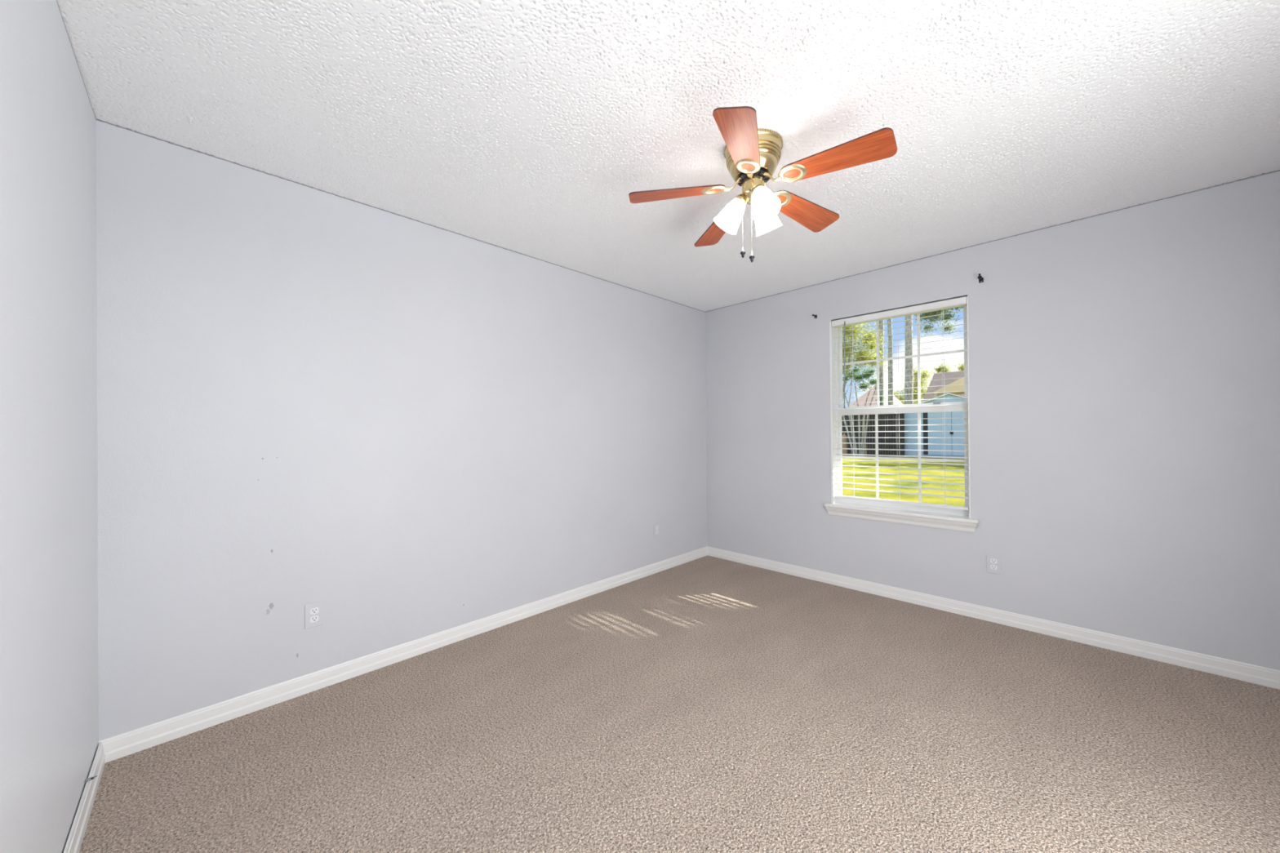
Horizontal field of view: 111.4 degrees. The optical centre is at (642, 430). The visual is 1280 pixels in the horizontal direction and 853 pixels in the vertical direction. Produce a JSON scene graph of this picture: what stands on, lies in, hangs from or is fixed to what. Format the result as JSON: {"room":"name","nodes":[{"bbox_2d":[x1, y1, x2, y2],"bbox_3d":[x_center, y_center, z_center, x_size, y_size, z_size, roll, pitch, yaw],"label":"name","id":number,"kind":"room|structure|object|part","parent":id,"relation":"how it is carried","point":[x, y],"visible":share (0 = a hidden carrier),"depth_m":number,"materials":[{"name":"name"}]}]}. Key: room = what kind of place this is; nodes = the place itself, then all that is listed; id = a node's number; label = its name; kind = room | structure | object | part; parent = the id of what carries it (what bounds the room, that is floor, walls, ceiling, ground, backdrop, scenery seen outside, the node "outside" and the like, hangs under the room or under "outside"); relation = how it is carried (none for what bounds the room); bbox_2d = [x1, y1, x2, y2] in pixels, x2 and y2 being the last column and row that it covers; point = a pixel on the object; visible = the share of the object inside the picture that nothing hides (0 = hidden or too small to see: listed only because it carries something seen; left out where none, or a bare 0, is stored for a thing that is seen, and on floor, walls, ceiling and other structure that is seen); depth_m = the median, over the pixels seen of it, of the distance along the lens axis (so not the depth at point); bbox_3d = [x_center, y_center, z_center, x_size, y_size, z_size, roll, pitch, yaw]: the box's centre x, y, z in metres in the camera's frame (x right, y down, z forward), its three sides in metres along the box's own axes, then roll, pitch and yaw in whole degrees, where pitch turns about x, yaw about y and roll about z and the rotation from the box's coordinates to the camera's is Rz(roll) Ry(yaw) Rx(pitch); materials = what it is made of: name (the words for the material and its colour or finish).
{"room":"empty bedroom","nodes":[
{"label":"empty bedroom","id":0,"kind":"room"},
{"bbox_2d":[0,0,98,852],"bbox_3d":[-0.892,0.018,0.397,3.700,2.440,0.140,-1,0,45],"label":"wall","id":1,"kind":"structure","parent":0,"point":[49,704],"depth_m":1.09,"materials":[{"name":"paint"}]},
{"bbox_2d":[63,742,105,852],"bbox_3d":[-0.821,1.196,0.446,3.408,0.085,0.013,-1,0,45],"label":"baseboard","id":2,"kind":"structure","parent":1,"relation":"attached to","point":[75,838],"depth_m":1.40,"materials":[{"name":"white wood"}]},
{"bbox_2d":[84,775,97,782],"bbox_3d":[-1.846,1.162,1.455,0.015,0.010,0.036,-1,0,45],"label":"clip","id":3,"kind":"object","parent":2,"relation":"on","point":[91,778],"visible":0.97,"depth_m":1.46,"materials":[{"name":"grey"}]},
{"bbox_2d":[95,118,706,741],"bbox_3d":[-0.714,0.026,3.111,0.140,2.440,3.972,-1,0,45],"label":"wall","id":4,"kind":"structure","parent":0,"point":[413,429],"depth_m":2.19,"materials":[{"name":"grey paint"}]},
{"bbox_2d":[304,600,324,629],"bbox_3d":[-1.587,0.888,2.110,0.007,0.117,0.074,-1,0,45],"label":"wall outlet","id":5,"kind":"object","parent":4,"relation":"attached to","point":[313,612],"visible":1,"depth_m":2.11,"materials":[{"name":"white plastic"}]},
{"bbox_2d":[310,607,318,614],"bbox_3d":[-1.586,0.869,2.108,0.003,0.028,0.034,-1,0,45],"label":"receptacle","id":6,"kind":"object","parent":5,"relation":"attached to","point":[313,611],"depth_m":2.11,"materials":[{"name":"white plastic"}]},
{"bbox_2d":[310,615,319,622],"bbox_3d":[-1.586,0.908,2.108,0.003,0.028,0.034,-1,0,45],"label":"receptacle","id":7,"kind":"object","parent":5,"relation":"attached to","point":[313,619],"depth_m":2.11,"materials":[{"name":"white plastic"}]},
{"bbox_2d":[97,546,707,763],"bbox_3d":[-0.698,1.203,3.003,0.013,0.085,3.832,-1,0,45],"label":"baseboard","id":8,"kind":"structure","parent":4,"relation":"attached to","point":[121,745],"depth_m":2.18,"materials":[{"name":"white wood"}]},
{"bbox_2d":[653,522,659,537],"bbox_3d":[0.122,0.869,3.841,0.007,0.117,0.074,-1,0,45],"label":"wall outlet","id":9,"kind":"object","parent":4,"relation":"attached to","point":[656,526],"visible":1,"depth_m":3.84,"materials":[{"name":"grey plastic"}]},
{"bbox_2d":[57,0,1279,311],"bbox_3d":[0.493,-1.206,1.814,3.460,0.007,3.872,-1,0,45],"label":"ceiling","id":10,"kind":"structure","parent":0,"point":[528,127],"depth_m":1.61,"materials":[{"name":"white paint"}]},
{"bbox_2d":[628,106,897,262],"bbox_3d":[0.496,-0.954,1.846,1.010,0.505,1.028,-1,0,45],"label":"ceiling fan","id":11,"kind":"object","parent":10,"relation":"hanging from","point":[752,154],"visible":1,"depth_m":1.77,"materials":[{"name":"brown wood"}]},
{"bbox_3d":[0.389,-0.939,1.885,0.117,0.122,0.117,36,11,16],"label":"lamp shade","id":12,"kind":"part","parent":11,"relation":"part of","materials":[{"name":"white glass"}]},
{"bbox_3d":[0.451,-0.871,1.813,0.003,0.280,0.002,-1,0,45],"label":"bead chain","id":13,"kind":"part","parent":11,"relation":"part of","materials":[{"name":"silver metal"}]},
{"bbox_3d":[0.485,-0.940,1.775,0.042,0.078,0.042,0,-31,-10],"label":"bulb","id":14,"kind":"part","parent":11,"relation":"part of","materials":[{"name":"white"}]},
{"bbox_3d":[0.485,-0.938,1.774,0.117,0.122,0.117,0,-31,-10],"label":"lamp shade","id":15,"kind":"part","parent":11,"relation":"part of","materials":[{"name":"white glass"}]},
{"bbox_3d":[0.534,-0.938,1.910,0.117,0.122,0.117,-39,23,-34],"label":"lamp shade","id":16,"kind":"part","parent":11,"relation":"part of","materials":[{"name":"white glass"}]},
{"bbox_2d":[79,555,1279,852],"bbox_3d":[0.515,1.291,1.806,3.700,0.120,4.112,-1,0,45],"label":"floor","id":17,"kind":"structure","parent":0,"point":[707,704],"depth_m":1.70,"materials":[{"name":"beige carpet"}]},
{"bbox_2d":[705,169,1279,671],"bbox_3d":[1.938,0.003,3.163,3.560,2.440,0.170,-1,0,45],"label":"wall","id":18,"kind":"structure","parent":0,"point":[1124,363],"depth_m":2.52,"materials":[{"name":"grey paint"}]},
{"bbox_2d":[829,296,970,518],"bbox_3d":[1.876,-0.153,3.241,0.900,1.475,0.146,-1,0,45],"label":"window","id":19,"kind":"structure","parent":18,"relation":"attached to","point":[834,375],"depth_m":3.33,"materials":[{"name":"white"}]},
{"bbox_2d":[840,413,964,502],"bbox_3d":[1.892,0.196,3.247,0.812,0.656,0.008,-1,0,45],"label":"window blind","id":20,"kind":"object","parent":19,"relation":"attached to","point":[919,459],"depth_m":3.34,"materials":[{"name":"white plastic"}]},
{"bbox_2d":[841,313,964,405],"bbox_3d":[1.906,-0.522,3.269,0.812,0.687,0.008,-1,0,45],"label":"grille","id":21,"kind":"object","parent":19,"relation":"attached to","point":[918,354],"depth_m":3.26,"materials":[{"name":"white plastic"}]},
{"bbox_3d":[1.898,0.188,3.253,0.847,0.768,0.028,-1,0,45],"label":"sash","id":22,"kind":"part","parent":19,"relation":"part of","materials":[{"name":"white plastic"}]},
{"bbox_3d":[1.912,-0.513,3.275,0.847,0.750,0.028,-1,0,45],"label":"sash","id":23,"kind":"part","parent":19,"relation":"part of","materials":[{"name":"white plastic"}]},
{"bbox_2d":[831,296,968,510],"bbox_3d":[1.848,-0.177,3.206,0.876,1.415,0.078,-1,0,45],"label":"window blind","id":24,"kind":"object","parent":18,"relation":"attached to","point":[957,302],"visible":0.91,"depth_m":3.17,"materials":[{"name":"white plastic"}]},
{"bbox_3d":[1.644,-0.156,3.424,0.008,1.365,0.055,-1,0,45],"label":"ladder cord","id":25,"kind":"part","parent":24,"relation":"part of","materials":[{"name":"white fabric"}]},
{"bbox_3d":[1.872,-0.159,3.199,0.008,1.365,0.055,-1,0,45],"label":"ladder cord","id":26,"kind":"part","parent":24,"relation":"part of","materials":[{"name":"white fabric"}]},
{"bbox_3d":[1.862,0.521,3.212,0.868,0.018,0.048,-1,0,45],"label":"rail","id":27,"kind":"part","parent":24,"relation":"part of","materials":[{"name":"white plastic"}]},
{"bbox_3d":[2.070,-0.161,3.003,0.008,1.365,0.055,-1,0,45],"label":"ladder cord","id":28,"kind":"part","parent":24,"relation":"part of","materials":[{"name":"white fabric"}]},
{"bbox_2d":[824,502,978,524],"bbox_3d":[1.847,0.591,3.200,0.988,0.023,0.122,-1,0,45],"label":"window sill","id":29,"kind":"structure","parent":18,"relation":"attached to","point":[847,506],"depth_m":3.12,"materials":[{"name":"white wood"}]},
{"bbox_2d":[977,273,983,283],"bbox_3d":[2.167,-0.982,2.805,0.024,0.041,0.072,-1,0,45],"label":"curtain rod bracket","id":30,"kind":"object","parent":18,"relation":"attached to","point":[980,278],"visible":1,"depth_m":2.82,"materials":[{"name":"brown metal"}]},
{"bbox_2d":[706,546,1279,689],"bbox_3d":[1.855,1.182,3.165,3.420,0.085,0.013,-1,0,45],"label":"baseboard","id":31,"kind":"structure","parent":18,"relation":"attached to","point":[1251,673],"depth_m":2.62,"materials":[{"name":"white wood"}]},
{"bbox_2d":[986,554,1001,574],"bbox_3d":[2.239,0.849,2.787,0.074,0.117,0.007,-1,0,45],"label":"wall outlet","id":32,"kind":"object","parent":18,"relation":"attached to","point":[993,562],"visible":1,"depth_m":2.79,"materials":[{"name":"white plastic"}]},
{"bbox_2d":[990,558,996,564],"bbox_3d":[2.238,0.830,2.786,0.034,0.028,0.003,-1,0,45],"label":"receptacle","id":33,"kind":"object","parent":32,"relation":"attached to","point":[993,561],"depth_m":2.79,"materials":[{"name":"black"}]},
{"bbox_2d":[990,564,997,569],"bbox_3d":[2.238,0.869,2.786,0.034,0.028,0.003,-1,0,45],"label":"receptacle","id":34,"kind":"object","parent":32,"relation":"attached to","point":[992,566],"depth_m":2.78,"materials":[{"name":"white plastic"}]},
{"label":"outside","id":35,"kind":"structure","parent":0,"visible":0},
{"bbox_2d":[842,444,964,506],"bbox_3d":[25.291,1.511,29.328,90.000,0.300,69.850,-1,0,45],"label":"lawn","id":36,"kind":"structure","parent":35,"point":[886,495],"depth_m":13.02,"materials":[{"name":"green plant"}]},
{"bbox_2d":[842,432,847,456],"bbox_3d":[11.828,0.786,25.647,0.320,1.358,0.320,-1,0,45],"label":"post","id":37,"kind":"object","parent":36,"relation":"on","point":[844,440],"visible":0.66,"depth_m":25.53,"materials":[{"name":"beige plant"}]},
{"bbox_2d":[842,365,881,456],"bbox_3d":[12.389,-1.147,24.736,1.421,5.234,2.205,0,0,-14],"label":"crape myrtle","id":38,"kind":"object","parent":36,"relation":"on","point":[871,373],"visible":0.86,"depth_m":24.82,"materials":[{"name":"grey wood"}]},
{"bbox_2d":[863,426,866,456],"bbox_3d":[12.713,0.104,25.052,0.220,2.706,0.140,-1,0,45],"label":"sapling","id":39,"kind":"object","parent":36,"relation":"on","point":[865,451],"visible":0.21,"depth_m":24.98,"materials":[{"name":"beige plant"}]},
{"bbox_2d":[842,322,890,400],"bbox_3d":[13.640,-4.662,28.885,4.912,12.255,3.810,-1,0,32],"label":"tree","id":40,"kind":"object","parent":36,"relation":"on","point":[872,346],"visible":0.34,"depth_m":28.43,"materials":[{"name":"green plant"}]},
{"bbox_2d":[841,413,904,455],"bbox_3d":[11.107,0.180,28.170,10.212,2.600,0.180,-1,0,45],"label":"wooden fence","id":41,"kind":"object","parent":36,"relation":"on","point":[881,416],"visible":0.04,"depth_m":25.33,"materials":[{"name":"grey wood"}]},
{"bbox_2d":[849,385,902,439],"bbox_3d":[25.524,-1.789,47.224,3.318,6.420,8.830,-1,0,45],"label":"house","id":42,"kind":"structure","parent":36,"relation":"on","point":[886,392],"depth_m":45.49,"materials":[{"name":"white"}]},
{"bbox_2d":[874,320,885,451],"bbox_3d":[17.217,-8.179,31.489,2.607,19.235,2.292,-1,0,20],"label":"pine tree","id":43,"kind":"object","parent":36,"relation":"on","point":[881,322],"visible":0.12,"depth_m":31.39,"materials":[{"name":"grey plant"}]},
{"bbox_2d":[887,318,893,442],"bbox_3d":[20.587,-9.476,36.540,2.332,21.804,2.753,0,0,-16],"label":"pine tree","id":44,"kind":"object","parent":36,"relation":"on","point":[889,325],"visible":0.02,"depth_m":36.38,"materials":[{"name":"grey plant"}]},
{"bbox_2d":[904,315,913,404],"bbox_3d":[19.978,-9.217,33.005,2.598,21.282,2.371,-1,0,45],"label":"pine tree","id":45,"kind":"object","parent":36,"relation":"on","point":[908,341],"visible":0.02,"depth_m":32.73,"materials":[{"name":"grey plant"}]},
{"bbox_2d":[893,364,933,404],"bbox_3d":[32.459,-3.322,52.917,6.027,9.422,4.511,-1,0,27],"label":"oak tree","id":46,"kind":"object","parent":36,"relation":"on","point":[925,376],"visible":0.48,"depth_m":52.36,"materials":[{"name":"green plant"}]},
{"bbox_2d":[904,392,964,457],"bbox_3d":[17.829,-0.317,24.818,4.744,3.454,4.440,-1,0,45],"label":"garden shed","id":47,"kind":"object","parent":36,"relation":"on","point":[954,414],"visible":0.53,"depth_m":23.63,"materials":[{"name":"blue wood"}]},
{"bbox_3d":[16.015,0.123,23.579,1.067,2.356,0.033,-1,0,45],"label":"door","id":48,"kind":"part","parent":47,"relation":"part of","materials":[{"name":"blue wood"}]},
{"bbox_3d":[16.791,0.114,22.812,1.067,2.356,0.033,-1,0,45],"label":"door","id":49,"kind":"part","parent":47,"relation":"part of","materials":[{"name":"blue wood"}]},
{"bbox_2d":[914,306,963,336],"bbox_3d":[9.238,-4.088,6.590,9.837,11.060,4.587,-1,0,45],"label":"tree","id":50,"kind":"object","parent":36,"relation":"on","point":[946,317],"visible":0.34,"depth_m":10.56,"materials":[{"name":"green plant"}]},
{"bbox_2d":[932,362,952,373],"bbox_3d":[32.023,-2.995,46.550,1.794,8.732,1.939,-1,0,45],"label":"oak tree","id":51,"kind":"object","parent":36,"relation":"on","point":[939,370],"visible":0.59,"depth_m":46.35,"materials":[{"name":"green plant"}]},
{"bbox_2d":[921,371,964,402],"bbox_3d":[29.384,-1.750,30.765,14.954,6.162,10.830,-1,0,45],"label":"house","id":52,"kind":"structure","parent":36,"relation":"on","point":[948,375],"depth_m":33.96,"materials":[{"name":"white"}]},
{"bbox_2d":[954,360,964,371],"bbox_3d":[33.206,-3.001,45.256,1.775,8.715,2.051,-1,0,45],"label":"oak tree","id":53,"kind":"object","parent":36,"relation":"on","point":[962,367],"visible":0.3,"depth_m":45.01,"materials":[{"name":"green plant"}]}
]}

